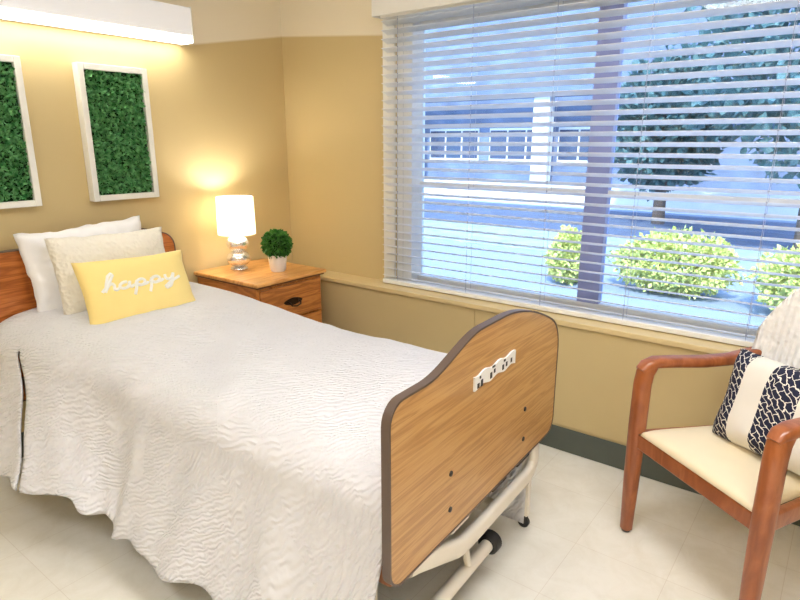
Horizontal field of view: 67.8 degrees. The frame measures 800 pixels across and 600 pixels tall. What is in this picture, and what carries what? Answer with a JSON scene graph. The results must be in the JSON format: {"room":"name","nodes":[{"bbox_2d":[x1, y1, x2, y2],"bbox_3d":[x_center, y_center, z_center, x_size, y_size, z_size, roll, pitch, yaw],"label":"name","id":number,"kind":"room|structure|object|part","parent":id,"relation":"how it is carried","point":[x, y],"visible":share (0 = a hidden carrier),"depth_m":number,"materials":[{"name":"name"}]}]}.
{"room":"care facility","nodes":[
{"label":"care facility","id":0,"kind":"room"},
{"bbox_2d":[0,0,291,431],"bbox_3d":[-2.046,-0.415,2.070,0.150,2.500,4.567,11,18,36],"label":"wall","id":1,"kind":"structure","parent":0,"point":[217,101],"depth_m":3.09,"materials":[{"name":"paint"}]},
{"bbox_2d":[0,54,41,208],"bbox_3d":[-1.649,-0.664,2.365,0.056,0.600,0.324,11,18,36],"label":"picture","id":2,"kind":"object","parent":1,"relation":"attached to","point":[19,181],"visible":1,"depth_m":2.44},
{"bbox_2d":[21,432,23,457],"bbox_3d":[-2.029,0.763,2.272,0.008,0.118,4.115,11,18,36],"label":"baseboard","id":3,"kind":"structure","parent":1,"relation":"attached to","point":[22,433],"depth_m":2.68,"materials":[{"name":"plastic"}]},
{"bbox_2d":[0,0,193,45],"bbox_3d":[-1.413,-1.230,2.486,0.114,0.165,1.177,11,18,36],"label":"light","id":4,"kind":"object","parent":1,"relation":"attached to","point":[151,20],"visible":1,"depth_m":2.61,"materials":[{"name":"white plastic"}]},
{"bbox_3d":[-1.447,-1.236,2.510,0.030,0.156,1.165,11,18,36],"label":"plate","id":5,"kind":"part","parent":4,"relation":"part of","materials":[{"name":"white plastic"}]},
{"bbox_2d":[72,62,159,201],"bbox_3d":[-1.316,-0.776,2.786,0.056,0.600,0.324,11,18,36],"label":"picture","id":6,"kind":"object","parent":1,"relation":"attached to","point":[113,102],"visible":1,"depth_m":2.77},
{"bbox_2d":[280,0,515,279],"bbox_3d":[1.154,-0.501,2.394,4.530,2.500,0.150,11,18,36],"label":"wall","id":7,"kind":"structure","parent":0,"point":[332,52],"depth_m":3.39,"materials":[{"name":"paint"}]},
{"bbox_2d":[382,0,799,338],"bbox_3d":[1.247,-0.528,2.287,3.262,1.363,0.132,11,18,36],"label":"window","id":8,"kind":"structure","parent":7,"relation":"attached to","point":[730,327],"depth_m":2.81,"materials":[{"name":"white plastic"}]},
{"bbox_3d":[-0.056,-0.764,3.175,0.076,1.363,0.012,11,18,36],"label":"casing","id":9,"kind":"part","parent":8,"relation":"part of","materials":[{"name":"white plastic"}]},
{"bbox_2d":[371,0,799,346],"bbox_3d":[1.212,-0.547,2.179,3.339,1.450,0.090,11,18,36],"label":"blind","id":10,"kind":"object","parent":8,"relation":"attached to","point":[400,12],"visible":1,"depth_m":2.48,"materials":[{"name":"white plastic"}]},
{"bbox_3d":[0.002,-0.751,3.094,0.006,1.328,0.050,11,18,36],"label":"ladder cord","id":11,"kind":"part","parent":10,"relation":"part of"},
{"bbox_3d":[1.228,-1.171,2.014,3.294,0.040,0.056,11,18,36],"label":"head rail","id":12,"kind":"part","parent":10,"relation":"part of","materials":[{"name":"white plastic"}]},
{"bbox_3d":[0.344,-0.684,2.841,0.006,1.328,0.050,11,18,36],"label":"ladder cord","id":13,"kind":"part","parent":10,"relation":"part of","materials":[{"name":"white fabric"}]},
{"bbox_3d":[0.662,-0.622,2.607,0.006,1.328,0.050,11,18,36],"label":"ladder cord","id":14,"kind":"part","parent":10,"relation":"part of","materials":[{"name":"white fabric"}]},
{"bbox_3d":[1.228,0.142,2.362,3.294,0.023,0.052,11,18,36],"label":"rail","id":15,"kind":"part","parent":10,"relation":"part of","materials":[{"name":"white plastic"}]},
{"bbox_3d":[0.964,-0.563,2.384,0.006,1.328,0.050,11,18,36],"label":"ladder cord","id":16,"kind":"part","parent":10,"relation":"part of","materials":[{"name":"white fabric"}]},
{"bbox_3d":[1.329,-0.491,2.114,0.006,1.328,0.050,11,18,36],"label":"ladder cord","id":17,"kind":"part","parent":10,"relation":"part of","materials":[{"name":"white fabric"}]},
{"bbox_2d":[0,444,799,599],"bbox_3d":[-0.186,1.206,1.031,4.830,0.100,4.567,11,18,36],"label":"floor","id":18,"kind":"structure","parent":0,"point":[680,545],"depth_m":2.07,"materials":[{"name":"tile"}]},
{"bbox_2d":[194,258,325,322],"bbox_3d":[-0.758,0.176,3.349,0.545,0.700,0.489,11,18,36],"label":"nightstand","id":19,"kind":"object","parent":18,"relation":"on","point":[297,289],"visible":0.4,"depth_m":3.16,"materials":[{"name":"brown wood"}]},
{"bbox_2d":[215,195,255,270],"bbox_3d":[-0.887,-0.361,3.237,0.202,0.396,0.202,11,18,36],"label":"table lamp","id":20,"kind":"object","parent":19,"relation":"on","point":[235,215],"visible":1,"depth_m":3.15,"materials":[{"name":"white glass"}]},
{"bbox_3d":[-0.887,-0.456,3.212,0.202,0.200,0.202,11,18,36],"label":"lamp shade","id":21,"kind":"part","parent":20,"relation":"part of","materials":[{"name":"white fabric"}]},
{"bbox_3d":[-0.769,-0.142,3.274,0.513,0.011,0.473,11,18,36],"label":"moulding","id":22,"kind":"part","parent":19,"relation":"part of","materials":[{"name":"brown wood"}]},
{"bbox_2d":[260,229,293,271],"bbox_3d":[-0.663,-0.272,3.213,0.180,0.235,0.178,11,18,36],"label":"potted topiary","id":23,"kind":"object","parent":19,"relation":"on","point":[276,244],"visible":1,"depth_m":3.17,"materials":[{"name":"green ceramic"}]},
{"bbox_2d":[268,256,286,271],"bbox_3d":[-0.664,-0.203,3.233,0.103,0.092,0.103,11,18,36],"label":"pot","id":24,"kind":"object","parent":19,"relation":"on","point":[277,263],"depth_m":3.20,"materials":[{"name":"white ceramic"}]},
{"bbox_3d":[-0.573,0.003,3.158,0.017,0.177,0.421,11,18,36],"label":"drawer","id":25,"kind":"part","parent":19,"relation":"part of","materials":[{"name":"brown wood"}]},
{"bbox_3d":[-0.554,0.011,3.145,0.033,0.046,0.130,11,18,36],"label":"drawer pull","id":26,"kind":"part","parent":19,"relation":"part of","materials":[{"name":"brown metal"}]},
{"bbox_3d":[-0.573,0.187,3.207,0.017,0.183,0.421,11,18,36],"label":"drawer","id":27,"kind":"part","parent":19,"relation":"part of","materials":[{"name":"brown wood"}]},
{"bbox_2d":[0,228,558,599],"bbox_3d":[-0.568,0.295,2.308,2.050,1.004,1.015,10,18,34],"label":"hospital bed","id":28,"kind":"object","parent":18,"relation":"on","point":[450,439],"visible":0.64,"depth_m":1.63,"materials":[{"name":"brown wood"}]},
{"bbox_3d":[-1.425,0.015,2.788,0.028,0.700,0.870,10,18,34],"label":"headboard","id":29,"kind":"part","parent":28,"relation":"part of","materials":[{"name":"brown wood"}]},
{"bbox_2d":[0,282,525,599],"bbox_3d":[-0.658,0.457,2.216,1.962,0.701,1.127,10,18,34],"label":"coverlet","id":30,"kind":"object","parent":28,"relation":"on","point":[233,439],"visible":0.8,"depth_m":1.89,"materials":[{"name":"white fabric"}]},
{"bbox_2d":[13,215,140,311],"bbox_3d":[-1.373,-0.155,2.653,0.181,0.391,0.556,13,20,40],"label":"bed pillow","id":31,"kind":"object","parent":30,"relation":"on","point":[32,247],"visible":0.27,"depth_m":2.48,"materials":[{"name":"white fabric"}]},
{"bbox_2d":[44,227,164,314],"bbox_3d":[-1.245,-0.132,2.607,0.171,0.329,0.509,12,19,39],"label":"bed pillow","id":32,"kind":"object","parent":30,"relation":"on","point":[65,251],"visible":0.51,"depth_m":2.47,"materials":[{"name":"beige fabric"}]},
{"bbox_2d":[71,250,194,324],"bbox_3d":[-1.096,-0.050,2.502,0.193,0.266,0.470,13,20,41],"label":"throw pillow","id":33,"kind":"object","parent":30,"relation":"on","point":[114,289],"visible":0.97,"depth_m":2.42,"materials":[{"name":"yellow fabric"}]},
{"bbox_3d":[0.198,0.764,1.771,0.024,0.106,0.072,5,16,19],"label":"link arm","id":34,"kind":"part","parent":28,"relation":"part of","materials":[{"name":"beige metal"}]},
{"bbox_3d":[0.254,0.625,1.803,0.037,0.159,0.819,10,18,34],"label":"foot rail","id":35,"kind":"part","parent":28,"relation":"part of","materials":[{"name":"beige metal"}]},
{"bbox_3d":[0.259,0.315,1.715,0.020,0.534,1.006,10,18,34],"label":"footboard","id":36,"kind":"part","parent":28,"relation":"part of","materials":[{"name":"brown wood"}]},
{"bbox_3d":[-0.404,0.607,2.625,1.800,0.040,0.040,10,18,34],"label":"rail","id":37,"kind":"part","parent":28,"relation":"part of","materials":[{"name":"beige metal"}]},
{"bbox_3d":[0.458,0.652,2.161,0.034,0.290,0.026,10,18,34],"label":"corner post","id":38,"kind":"part","parent":28,"relation":"part of","materials":[{"name":"beige metal"}]},
{"bbox_2d":[620,298,799,599],"bbox_3d":[1.154,0.430,1.897,0.571,0.954,0.578,-4,16,-16],"label":"armchair","id":39,"kind":"object","parent":18,"relation":"on","point":[750,487],"visible":0.75,"depth_m":1.81,"materials":[{"name":"brown wood"}]},
{"bbox_3d":[0.839,0.520,2.104,0.071,0.650,0.057,-4,16,-16],"label":"leg","id":40,"kind":"part","parent":39,"relation":"part of","materials":[{"name":"brown wood"}]},
{"bbox_3d":[1.040,0.477,2.114,0.380,0.058,0.026,-2,15,-7],"label":"rail","id":41,"kind":"part","parent":39,"relation":"part of","materials":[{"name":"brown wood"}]},
{"bbox_3d":[0.908,0.549,1.852,0.030,0.055,0.482,-4,16,-16],"label":"rail","id":42,"kind":"part","parent":39,"relation":"part of","materials":[{"name":"brown wood"}]},
{"bbox_3d":[1.048,0.199,2.049,0.484,0.087,0.064,-2,15,-7],"label":"armrest","id":43,"kind":"part","parent":39,"relation":"part of","materials":[{"name":"brown wood"}]},
{"bbox_3d":[1.081,0.500,1.893,0.395,0.039,0.492,-4,16,-16],"label":"seat","id":44,"kind":"part","parent":39,"relation":"part of","materials":[{"name":"beige leather"}]},
{"bbox_2d":[712,348,799,475],"bbox_3d":[1.174,0.349,1.818,0.179,0.324,0.448,-5,16,-18],"label":"lumbar cushion","id":45,"kind":"object","parent":39,"relation":"on","point":[762,393],"visible":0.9,"depth_m":1.84,"materials":[{"name":"blue fabric"}]},
{"bbox_3d":[0.990,0.648,1.623,0.071,0.650,0.057,-4,16,-16],"label":"leg","id":46,"kind":"part","parent":39,"relation":"part of","materials":[{"name":"brown wood"}]},
{"bbox_2d":[752,288,799,368],"bbox_3d":[1.347,0.140,1.881,0.217,0.427,0.403,-4,16,-16],"label":"throw blanket","id":47,"kind":"object","parent":39,"relation":"on","point":[777,337],"visible":0.6,"depth_m":1.99,"materials":[{"name":"white fabric"}]},
{"bbox_3d":[1.180,0.311,1.627,0.484,0.087,0.064,-7,17,-26],"label":"armrest","id":48,"kind":"part","parent":39,"relation":"part of","materials":[{"name":"brown wood"}]},
{"bbox_3d":[1.168,0.586,1.704,0.380,0.058,0.026,-7,17,-25],"label":"rail","id":49,"kind":"part","parent":39,"relation":"part of","materials":[{"name":"brown wood"}]},
{"bbox_2d":[321,280,733,445],"bbox_3d":[1.069,0.448,2.531,4.529,0.596,0.130,11,18,36],"label":"wall","id":50,"kind":"structure","parent":0,"point":[596,371],"depth_m":2.62,"materials":[{"name":"beige paint"}]},
{"bbox_2d":[320,270,746,353],"bbox_3d":[1.065,0.148,2.446,4.529,0.024,0.143,11,18,36],"label":"trim","id":51,"kind":"structure","parent":50,"relation":"on","point":[674,340],"depth_m":2.65,"materials":[{"name":"beige paint"}]},
{"bbox_2d":[539,424,799,525],"bbox_3d":[1.028,0.692,2.540,4.490,0.117,0.017,11,18,36],"label":"baseboard","id":52,"kind":"structure","parent":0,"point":[606,452],"depth_m":2.63,"materials":[{"name":"plastic"}]},
{"label":"outside","id":53,"kind":"structure","parent":0,"visible":0},
{"bbox_2d":[423,197,796,325],"bbox_3d":[5.016,-4.195,22.733,70.000,0.100,37.273,11,18,36],"label":"ground","id":54,"kind":"structure","parent":53,"point":[744,308],"depth_m":7.75,"materials":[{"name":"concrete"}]},
{"bbox_2d":[543,224,581,285],"bbox_3d":[2.136,-0.538,7.487,0.625,0.833,0.710,11,18,36],"label":"shrub","id":55,"kind":"object","parent":54,"relation":"on","point":[563,236],"visible":0.7,"depth_m":7.33,"materials":[{"name":"green plant"}]},
{"bbox_2d":[424,220,774,276],"bbox_3d":[-1.819,-1.955,14.065,60.000,0.020,2.200,11,18,36],"label":"sidewalk","id":56,"kind":"structure","parent":54,"relation":"on","point":[750,254],"depth_m":10.91,"materials":[{"name":"white concrete"}]},
{"bbox_2d":[424,198,795,250],"bbox_3d":[0.213,-2.635,16.640,60.000,0.012,4.300,11,18,36],"label":"road","id":57,"kind":"structure","parent":54,"relation":"on","point":[783,234],"depth_m":13.14,"materials":[{"name":"asphalt"}]},
{"bbox_2d":[424,0,799,220],"bbox_3d":[2.265,-7.982,21.410,26.800,7.900,6.700,11,18,36],"label":"building","id":58,"kind":"structure","parent":54,"relation":"on","point":[729,150],"depth_m":17.48,"materials":[{"name":"painted plaster"},{"name":"glass"}]},
{"bbox_3d":[1.277,-5.269,20.153,0.570,0.860,0.013,11,18,36],"label":"pane","id":59,"kind":"part","parent":58,"relation":"part of","materials":[{"name":"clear glass"}]},
{"bbox_3d":[1.778,-5.171,19.783,0.570,0.860,0.013,11,18,36],"label":"pane","id":60,"kind":"part","parent":58,"relation":"part of","materials":[{"name":"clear glass"}]},
{"bbox_3d":[1.797,-5.179,19.816,1.900,1.000,0.059,11,18,36],"label":"window trim","id":61,"kind":"part","parent":58,"relation":"part of","materials":[{"name":"white plastic"}]},
{"bbox_3d":[2.279,-5.072,19.414,0.570,0.860,0.013,11,18,36],"label":"pane","id":62,"kind":"part","parent":58,"relation":"part of","materials":[{"name":"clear glass"}]},
{"bbox_3d":[3.105,-4.910,18.804,0.570,0.860,0.013,11,18,36],"label":"pane","id":63,"kind":"part","parent":58,"relation":"part of","materials":[{"name":"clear glass"}]},
{"bbox_3d":[3.625,-4.821,18.466,1.900,1.000,0.059,11,18,36],"label":"window trim","id":64,"kind":"part","parent":58,"relation":"part of","materials":[{"name":"white plastic"}]},
{"bbox_3d":[3.606,-4.812,18.434,0.570,0.860,0.013,11,18,36],"label":"pane","id":65,"kind":"part","parent":58,"relation":"part of","materials":[{"name":"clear glass"}]},
{"bbox_3d":[4.107,-4.714,18.065,0.570,0.860,0.013,11,18,36],"label":"pane","id":66,"kind":"part","parent":58,"relation":"part of","materials":[{"name":"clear glass"}]},
{"bbox_3d":[4.933,-4.552,17.455,0.570,0.860,0.013,11,18,36],"label":"pane","id":67,"kind":"part","parent":58,"relation":"part of","materials":[{"name":"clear glass"}]},
{"bbox_3d":[5.453,-4.463,17.118,1.900,1.000,0.059,11,18,36],"label":"window trim","id":68,"kind":"part","parent":58,"relation":"part of","materials":[{"name":"white plastic"}]},
{"bbox_3d":[5.434,-4.454,17.085,0.570,0.860,0.013,11,18,36],"label":"pane","id":69,"kind":"part","parent":58,"relation":"part of","materials":[{"name":"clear glass"}]},
{"bbox_2d":[614,42,736,223],"bbox_3d":[5.545,-3.446,12.453,2.504,3.744,2.605,0,15,0],"label":"tree","id":70,"kind":"object","parent":54,"relation":"on","point":[701,150],"visible":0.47,"depth_m":11.93,"materials":[{"name":"green plant"}]},
{"bbox_2d":[606,225,746,299],"bbox_3d":[3.176,-0.459,6.922,1.527,0.853,0.983,11,18,36],"label":"shrub","id":71,"kind":"object","parent":54,"relation":"on","point":[721,262],"visible":0.72,"depth_m":6.70,"materials":[{"name":"green plant"}]},
{"bbox_3d":[3.216,-0.304,6.972,0.670,0.483,0.405,11,18,36],"label":"stem","id":72,"kind":"part","parent":71,"relation":"part of","materials":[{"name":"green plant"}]},
{"bbox_2d":[671,0,799,250],"bbox_3d":[6.611,-3.533,8.978,4.541,5.691,4.454,-5,16,-18],"label":"tree","id":73,"kind":"object","parent":54,"relation":"on","point":[777,101],"visible":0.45,"depth_m":8.97,"materials":[{"name":"green plant"}]},
{"bbox_2d":[746,243,799,310],"bbox_3d":[4.163,-0.159,5.902,1.262,0.854,0.993,11,18,36],"label":"shrub","id":74,"kind":"object","parent":54,"relation":"on","point":[792,258],"visible":0.63,"depth_m":5.94,"materials":[{"name":"green plant"}]}
]}

